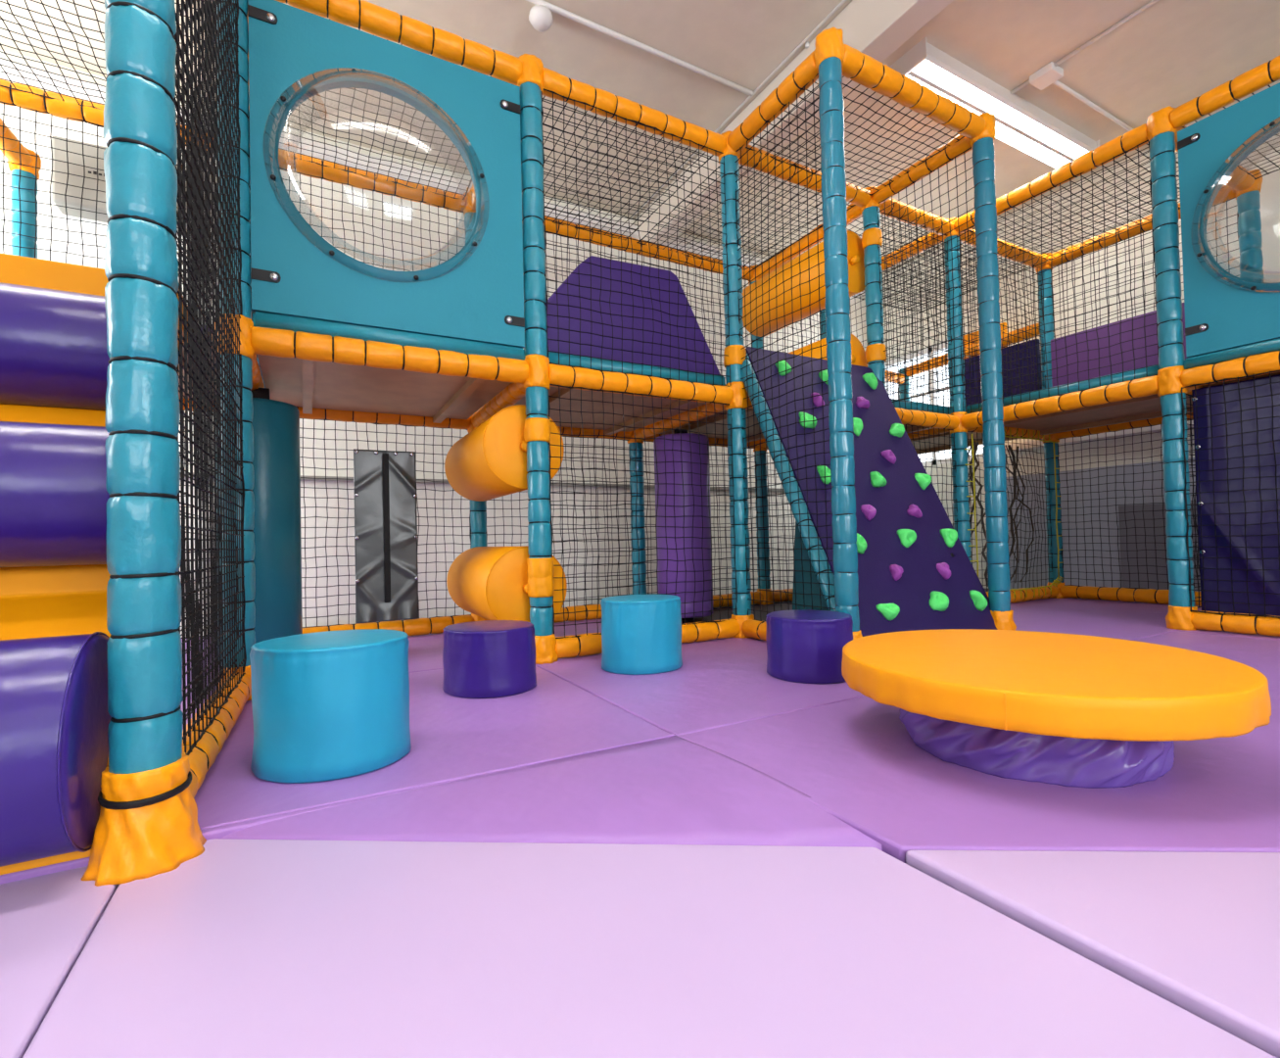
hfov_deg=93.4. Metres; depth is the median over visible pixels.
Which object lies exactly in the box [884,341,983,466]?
window
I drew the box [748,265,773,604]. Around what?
post
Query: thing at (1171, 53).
ceiling
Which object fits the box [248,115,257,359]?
safety net
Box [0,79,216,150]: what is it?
beam
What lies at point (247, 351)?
post
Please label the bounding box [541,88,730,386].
safety net
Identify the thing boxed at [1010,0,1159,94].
trim
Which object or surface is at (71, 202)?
unit
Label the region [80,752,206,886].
cover
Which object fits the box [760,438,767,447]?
beam
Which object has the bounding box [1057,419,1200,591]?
safety net
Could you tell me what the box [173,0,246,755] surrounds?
safety net
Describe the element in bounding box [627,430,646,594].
post
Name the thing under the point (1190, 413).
safety net
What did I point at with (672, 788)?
floor mat
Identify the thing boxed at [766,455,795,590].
safety net
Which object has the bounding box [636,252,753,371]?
safety net
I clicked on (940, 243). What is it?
safety net
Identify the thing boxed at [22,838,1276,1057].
floor mat
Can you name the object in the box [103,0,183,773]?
post
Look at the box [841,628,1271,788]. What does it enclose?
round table
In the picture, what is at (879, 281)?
safety net
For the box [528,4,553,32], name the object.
smoke detector
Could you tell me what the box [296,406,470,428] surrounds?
beam
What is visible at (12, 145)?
beam
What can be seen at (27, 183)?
post
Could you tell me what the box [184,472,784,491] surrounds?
trim
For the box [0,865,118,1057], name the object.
floor mat
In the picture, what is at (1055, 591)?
beam
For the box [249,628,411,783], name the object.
stool
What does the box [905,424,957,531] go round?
safety net
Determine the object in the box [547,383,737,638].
safety net
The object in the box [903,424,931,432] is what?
platform
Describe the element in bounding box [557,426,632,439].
beam
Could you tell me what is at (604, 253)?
safety net
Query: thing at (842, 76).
safety net
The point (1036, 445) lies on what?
safety net
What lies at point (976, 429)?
beam
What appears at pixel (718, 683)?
floor mat
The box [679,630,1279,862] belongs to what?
floor mat
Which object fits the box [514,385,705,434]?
platform
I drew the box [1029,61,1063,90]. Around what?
junction box
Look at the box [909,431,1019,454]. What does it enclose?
platform
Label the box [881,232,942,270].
beam
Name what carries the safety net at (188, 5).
attached to the beam
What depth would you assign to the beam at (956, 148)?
3.23 m
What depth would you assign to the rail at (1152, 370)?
3.31 m
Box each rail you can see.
[252,311,525,360]
[546,351,725,384]
[891,398,950,414]
[966,364,1158,413]
[1184,337,1279,369]
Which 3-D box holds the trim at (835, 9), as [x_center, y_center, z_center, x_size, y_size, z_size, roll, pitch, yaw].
[1.752,-2.714,1.745,0.016,0.016,7.600,-1,-1,-29]
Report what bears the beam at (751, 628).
on the floor mat at (718, 683)
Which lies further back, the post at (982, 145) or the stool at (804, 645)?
the post at (982, 145)
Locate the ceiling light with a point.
(1020, 124)
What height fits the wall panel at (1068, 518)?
1.060 m
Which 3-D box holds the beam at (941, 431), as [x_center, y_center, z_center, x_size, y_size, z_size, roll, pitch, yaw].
[1.797,-0.670,4.389,0.096,0.095,1.006,-1,-1,-29]
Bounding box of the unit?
[51,135,178,235]
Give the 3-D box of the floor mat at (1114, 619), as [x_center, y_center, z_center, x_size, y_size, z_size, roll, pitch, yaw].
[2.687,0.544,3.635,2.194,0.100,1.204,-1,-1,-29]
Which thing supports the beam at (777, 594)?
on the floor mat at (716, 615)
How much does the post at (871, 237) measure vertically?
2.521 m
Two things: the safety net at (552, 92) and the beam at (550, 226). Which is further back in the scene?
the beam at (550, 226)
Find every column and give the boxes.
[215,387,302,643]
[653,428,713,619]
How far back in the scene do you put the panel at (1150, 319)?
4.02 m
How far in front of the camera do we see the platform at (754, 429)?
3.82 m
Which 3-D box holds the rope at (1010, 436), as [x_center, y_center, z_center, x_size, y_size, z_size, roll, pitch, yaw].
[2.642,-0.108,4.137,0.930,1.158,0.017,-1,-1,-29]
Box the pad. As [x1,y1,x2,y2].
[964,338,1041,412]
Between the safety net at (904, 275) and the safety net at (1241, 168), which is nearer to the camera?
the safety net at (1241, 168)
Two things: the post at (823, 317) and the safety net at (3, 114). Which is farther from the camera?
the post at (823, 317)
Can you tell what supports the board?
attached to the beam at (1032, 331)
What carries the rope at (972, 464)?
attached to the post at (961, 439)
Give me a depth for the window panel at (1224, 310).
2.78 m
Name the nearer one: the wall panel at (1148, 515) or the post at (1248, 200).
the post at (1248, 200)
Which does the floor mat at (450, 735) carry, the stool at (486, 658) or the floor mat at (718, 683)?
the stool at (486, 658)
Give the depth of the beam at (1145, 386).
3.28 m
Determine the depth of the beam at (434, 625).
3.26 m
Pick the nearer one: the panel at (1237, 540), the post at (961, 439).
the panel at (1237, 540)
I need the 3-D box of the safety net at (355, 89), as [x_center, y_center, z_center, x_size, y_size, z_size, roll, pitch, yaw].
[-1.190,-1.881,2.780,0.976,0.036,1.020,-1,-1,-29]
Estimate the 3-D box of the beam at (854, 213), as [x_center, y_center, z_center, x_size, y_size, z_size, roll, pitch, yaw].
[1.116,-1.924,4.055,0.096,0.096,1.007,-1,-1,-27]
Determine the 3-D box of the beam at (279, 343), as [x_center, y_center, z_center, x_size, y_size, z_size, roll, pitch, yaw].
[-0.894,-0.645,2.275,0.961,0.096,0.096,-1,-1,-29]
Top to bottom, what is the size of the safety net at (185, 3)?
2.343 m
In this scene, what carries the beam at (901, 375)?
attached to the post at (823, 317)
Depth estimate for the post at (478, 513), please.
3.45 m
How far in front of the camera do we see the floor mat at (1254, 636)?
2.72 m
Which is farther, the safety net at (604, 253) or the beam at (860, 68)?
the safety net at (604, 253)
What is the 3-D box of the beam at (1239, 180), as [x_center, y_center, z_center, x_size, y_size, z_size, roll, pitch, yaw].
[3.044,-1.988,3.233,1.007,0.096,0.096,-1,-1,-29]
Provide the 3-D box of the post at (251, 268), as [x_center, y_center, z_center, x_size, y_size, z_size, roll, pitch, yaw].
[-1.886,-0.667,2.982,0.123,2.521,0.125,-2,-1,28]
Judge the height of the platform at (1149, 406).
0.080 m
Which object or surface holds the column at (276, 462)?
on the floor mat at (425, 651)
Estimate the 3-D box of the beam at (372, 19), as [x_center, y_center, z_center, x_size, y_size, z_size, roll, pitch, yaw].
[-0.925,-1.909,2.300,0.961,0.096,0.096,-1,-1,-29]
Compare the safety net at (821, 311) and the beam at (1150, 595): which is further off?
the safety net at (821, 311)
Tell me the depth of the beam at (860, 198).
3.24 m
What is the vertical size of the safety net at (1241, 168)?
0.038 m
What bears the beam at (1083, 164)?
attached to the post at (961, 439)
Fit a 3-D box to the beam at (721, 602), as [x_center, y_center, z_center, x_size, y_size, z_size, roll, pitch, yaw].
[0.464,0.513,4.239,0.970,0.093,0.095,-1,-1,-29]
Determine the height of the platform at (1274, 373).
0.080 m
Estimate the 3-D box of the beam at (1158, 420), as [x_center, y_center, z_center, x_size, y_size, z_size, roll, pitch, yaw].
[3.288,-0.715,3.956,0.097,0.096,1.014,-1,-1,-29]
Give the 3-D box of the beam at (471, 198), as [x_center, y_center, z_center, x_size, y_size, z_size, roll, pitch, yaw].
[-0.722,-1.899,3.039,0.096,0.095,1.006,-1,-1,-28]
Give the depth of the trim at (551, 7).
3.28 m
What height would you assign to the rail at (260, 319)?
0.055 m
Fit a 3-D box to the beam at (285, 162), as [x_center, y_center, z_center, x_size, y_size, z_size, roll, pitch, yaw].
[-1.447,-1.877,3.264,0.980,0.094,0.098,-1,-1,-29]
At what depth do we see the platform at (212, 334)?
2.31 m
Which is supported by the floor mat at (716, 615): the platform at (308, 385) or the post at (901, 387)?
the post at (901, 387)
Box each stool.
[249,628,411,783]
[442,619,536,698]
[600,594,682,674]
[765,609,853,683]
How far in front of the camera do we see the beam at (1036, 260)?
4.23 m
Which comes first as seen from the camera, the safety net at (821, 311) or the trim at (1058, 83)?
the trim at (1058, 83)
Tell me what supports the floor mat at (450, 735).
on the floor
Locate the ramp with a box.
[545,255,720,375]
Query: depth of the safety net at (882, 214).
3.97 m
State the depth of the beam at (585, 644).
2.80 m
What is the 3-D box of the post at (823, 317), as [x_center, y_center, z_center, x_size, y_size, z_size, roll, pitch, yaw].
[1.528,-0.713,4.870,0.122,2.521,0.128,-1,-1,-36]
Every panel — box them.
[247,0,524,347]
[1006,457,1196,588]
[1050,302,1187,386]
[1118,501,1200,591]
[1177,82,1279,357]
[1191,374,1279,616]
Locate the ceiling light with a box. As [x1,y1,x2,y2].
[889,37,1099,168]
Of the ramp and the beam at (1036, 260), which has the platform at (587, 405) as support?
the ramp
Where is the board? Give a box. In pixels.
[963,322,1007,358]
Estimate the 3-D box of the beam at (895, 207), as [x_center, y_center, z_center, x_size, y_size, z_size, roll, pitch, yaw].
[1.697,-1.944,3.749,0.672,0.096,0.097,-1,-1,-29]
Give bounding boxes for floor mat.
[0,665,670,884]
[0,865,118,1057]
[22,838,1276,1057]
[181,617,601,699]
[199,733,882,851]
[535,637,865,736]
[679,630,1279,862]
[681,587,989,623]
[905,850,1279,1057]
[1010,597,1201,640]
[1180,629,1279,640]
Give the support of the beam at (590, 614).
on the floor mat at (425, 651)
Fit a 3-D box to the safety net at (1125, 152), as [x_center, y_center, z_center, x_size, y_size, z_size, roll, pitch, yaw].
[2.295,-1.333,3.428,0.034,1.189,1.028,-1,-1,-29]
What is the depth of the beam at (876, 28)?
3.33 m
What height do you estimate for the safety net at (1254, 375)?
1.082 m
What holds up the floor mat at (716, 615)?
on the floor
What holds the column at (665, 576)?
on the floor mat at (716, 615)
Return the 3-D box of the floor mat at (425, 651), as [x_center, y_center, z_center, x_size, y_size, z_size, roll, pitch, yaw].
[-1.412,0.635,3.088,3.300,0.100,1.794,-1,-1,-29]
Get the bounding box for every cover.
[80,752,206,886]
[353,448,418,622]
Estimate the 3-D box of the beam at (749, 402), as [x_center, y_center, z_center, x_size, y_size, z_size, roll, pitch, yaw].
[0.939,-0.670,3.288,0.952,0.096,0.096,-1,-1,-29]
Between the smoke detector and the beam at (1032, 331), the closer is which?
the smoke detector
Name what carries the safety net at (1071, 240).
attached to the beam at (1036, 260)
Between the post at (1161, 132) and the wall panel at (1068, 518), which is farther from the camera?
the wall panel at (1068, 518)
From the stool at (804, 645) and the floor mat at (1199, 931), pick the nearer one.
the floor mat at (1199, 931)
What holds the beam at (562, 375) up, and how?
attached to the post at (537, 428)
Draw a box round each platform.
[178,333,212,398]
[257,354,511,423]
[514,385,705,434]
[659,408,764,441]
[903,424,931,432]
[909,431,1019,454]
[1003,393,1192,434]
[1202,372,1279,387]
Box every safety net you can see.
[0,0,215,130]
[0,100,216,307]
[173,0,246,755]
[174,4,221,720]
[175,0,238,745]
[178,409,214,638]
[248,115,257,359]
[278,18,472,199]
[279,167,466,271]
[299,417,471,627]
[485,435,633,606]
[523,232,625,350]
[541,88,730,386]
[542,95,713,239]
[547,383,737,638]
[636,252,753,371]
[637,165,855,270]
[643,440,759,595]
[734,73,835,621]
[745,76,964,195]
[763,311,822,353]
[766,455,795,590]
[819,214,936,260]
[849,241,949,405]
[852,242,1029,311]
[877,146,981,402]
[881,212,953,415]
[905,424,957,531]
[956,139,1159,414]
[960,239,1045,405]
[967,430,1053,591]
[969,142,1228,260]
[1050,196,1240,336]
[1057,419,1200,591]
[1181,369,1279,617]
[1182,80,1279,179]
[1185,393,1201,608]
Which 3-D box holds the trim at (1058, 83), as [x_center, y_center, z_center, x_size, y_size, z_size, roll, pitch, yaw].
[3.046,-2.698,3.933,1.400,0.022,0.022,-1,-1,-29]
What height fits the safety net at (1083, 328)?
1.189 m
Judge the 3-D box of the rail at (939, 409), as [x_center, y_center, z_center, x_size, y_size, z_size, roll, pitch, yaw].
[1.712,-0.755,3.752,0.662,0.060,0.040,-1,-1,-29]
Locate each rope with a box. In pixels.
[964,433,978,576]
[987,426,1063,598]
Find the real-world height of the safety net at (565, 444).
1.079 m
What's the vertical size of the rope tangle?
0.984 m
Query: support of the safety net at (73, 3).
attached to the beam at (69, 108)
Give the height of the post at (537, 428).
2.521 m
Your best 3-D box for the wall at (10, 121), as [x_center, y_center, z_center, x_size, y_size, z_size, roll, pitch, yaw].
[-1.256,-0.893,4.422,8.500,3.400,0.100,-1,-1,-29]
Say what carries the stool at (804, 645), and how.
on the floor mat at (718, 683)
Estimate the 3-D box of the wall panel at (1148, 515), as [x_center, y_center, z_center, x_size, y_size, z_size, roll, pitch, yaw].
[3.657,0.202,4.242,0.040,0.760,0.460,-1,-1,-29]
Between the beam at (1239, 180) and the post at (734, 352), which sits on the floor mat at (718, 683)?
the post at (734, 352)
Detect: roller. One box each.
[0,252,188,874]
[444,404,564,501]
[446,545,567,621]
[742,230,865,336]
[787,333,867,367]
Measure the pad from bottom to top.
0.648 m
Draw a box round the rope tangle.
[967,441,1034,586]
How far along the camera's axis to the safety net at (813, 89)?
2.72 m
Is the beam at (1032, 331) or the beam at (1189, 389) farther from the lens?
the beam at (1032, 331)
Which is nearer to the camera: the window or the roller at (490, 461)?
the roller at (490, 461)
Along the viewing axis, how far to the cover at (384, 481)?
3.17 m
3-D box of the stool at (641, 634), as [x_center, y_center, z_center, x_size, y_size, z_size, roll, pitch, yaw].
[0.006,0.399,2.345,0.319,0.272,0.296,-1,-1,-29]
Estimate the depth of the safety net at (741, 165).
3.75 m
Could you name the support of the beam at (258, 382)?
attached to the post at (247, 351)
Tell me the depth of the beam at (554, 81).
2.75 m
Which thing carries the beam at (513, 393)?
attached to the post at (537, 428)
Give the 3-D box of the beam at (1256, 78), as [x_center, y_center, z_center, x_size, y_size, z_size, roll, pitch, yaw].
[2.830,-1.998,2.487,0.095,0.096,1.009,-1,-1,-29]
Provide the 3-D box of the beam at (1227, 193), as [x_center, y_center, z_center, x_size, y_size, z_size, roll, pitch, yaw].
[3.256,-1.978,3.982,0.098,0.096,1.014,-1,-1,-29]
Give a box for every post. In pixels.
[7,146,41,258]
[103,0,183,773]
[214,0,255,700]
[250,268,265,387]
[463,191,488,620]
[517,53,557,663]
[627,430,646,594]
[718,130,754,638]
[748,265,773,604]
[814,27,862,639]
[820,309,826,339]
[860,186,886,387]
[899,368,910,401]
[943,217,971,563]
[969,112,1016,630]
[1035,252,1067,598]
[1146,106,1197,630]
[1234,169,1264,282]
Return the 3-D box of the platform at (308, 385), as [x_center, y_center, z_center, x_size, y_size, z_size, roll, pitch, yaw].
[-1.159,-0.639,2.755,0.951,0.080,0.996,-1,-1,-29]
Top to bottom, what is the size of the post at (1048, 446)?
2.521 m
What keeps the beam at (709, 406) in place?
attached to the post at (734, 352)
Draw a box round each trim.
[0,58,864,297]
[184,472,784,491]
[525,0,753,95]
[629,0,846,220]
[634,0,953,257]
[1004,420,1193,452]
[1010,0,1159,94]
[1053,80,1148,143]
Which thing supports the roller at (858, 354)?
attached to the post at (871, 237)
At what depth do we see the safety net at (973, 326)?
4.23 m
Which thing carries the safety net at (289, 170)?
attached to the beam at (285, 162)
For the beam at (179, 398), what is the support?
attached to the post
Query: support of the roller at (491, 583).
attached to the post at (537, 428)
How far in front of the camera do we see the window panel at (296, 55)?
2.24 m
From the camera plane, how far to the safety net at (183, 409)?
2.83 m
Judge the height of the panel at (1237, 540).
1.080 m
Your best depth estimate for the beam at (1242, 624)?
2.72 m
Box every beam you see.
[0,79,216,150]
[0,117,31,166]
[179,397,192,410]
[182,673,251,797]
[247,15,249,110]
[250,326,528,382]
[251,353,264,390]
[275,0,522,85]
[278,148,466,212]
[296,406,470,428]
[302,614,474,635]
[466,183,475,209]
[470,382,525,426]
[521,216,754,280]
[542,67,726,156]
[548,363,733,405]
[554,604,601,622]
[555,617,740,658]
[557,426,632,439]
[633,402,725,438]
[643,433,758,448]
[712,591,763,608]
[727,50,818,151]
[738,143,870,206]
[741,618,766,640]
[746,397,753,408]
[756,203,862,278]
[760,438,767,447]
[771,588,793,601]
[842,44,985,138]
[872,134,972,203]
[879,197,952,235]
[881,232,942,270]
[885,370,904,383]
[895,407,959,428]
[906,322,1040,376]
[906,427,948,438]
[953,123,1148,233]
[960,228,1046,268]
[960,375,1158,428]
[967,426,1053,439]
[985,584,1059,602]
[1047,184,1235,266]
[1054,412,1193,438]
[1060,585,1201,606]
[1169,54,1279,128]
[1174,125,1254,190]
[1180,350,1279,388]
[1185,385,1202,395]
[1190,610,1279,636]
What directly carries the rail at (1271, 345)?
on the beam at (1266, 361)
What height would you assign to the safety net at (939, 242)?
1.188 m
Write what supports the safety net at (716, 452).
attached to the beam at (711, 440)
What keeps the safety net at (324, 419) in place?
attached to the beam at (317, 413)
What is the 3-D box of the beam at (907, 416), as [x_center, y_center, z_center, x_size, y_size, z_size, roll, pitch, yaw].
[1.728,-0.681,3.725,0.672,0.096,0.096,-1,-1,-29]
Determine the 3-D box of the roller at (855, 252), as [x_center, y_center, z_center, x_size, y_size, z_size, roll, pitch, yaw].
[1.062,-1.580,3.951,0.371,0.371,0.905,-1,-1,-29]
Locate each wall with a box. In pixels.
[0,48,867,637]
[741,346,997,636]
[881,132,1279,588]
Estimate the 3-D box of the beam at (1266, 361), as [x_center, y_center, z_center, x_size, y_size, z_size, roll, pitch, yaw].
[2.860,-0.734,2.461,0.098,0.096,1.009,-1,-1,-29]
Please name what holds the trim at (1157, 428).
attached to the wall at (1269, 193)
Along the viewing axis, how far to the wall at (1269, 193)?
4.64 m
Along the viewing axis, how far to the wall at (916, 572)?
2.90 m
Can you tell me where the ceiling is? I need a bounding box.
[0,0,1279,275]
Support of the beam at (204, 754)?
on the floor mat at (450, 735)
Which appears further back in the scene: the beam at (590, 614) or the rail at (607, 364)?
the beam at (590, 614)
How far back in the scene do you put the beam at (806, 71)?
2.71 m
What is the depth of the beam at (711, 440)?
4.29 m
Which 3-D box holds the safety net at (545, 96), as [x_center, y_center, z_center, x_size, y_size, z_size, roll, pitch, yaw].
[-0.271,-1.894,3.288,0.974,0.035,1.022,-1,-1,-29]
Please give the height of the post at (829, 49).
2.521 m

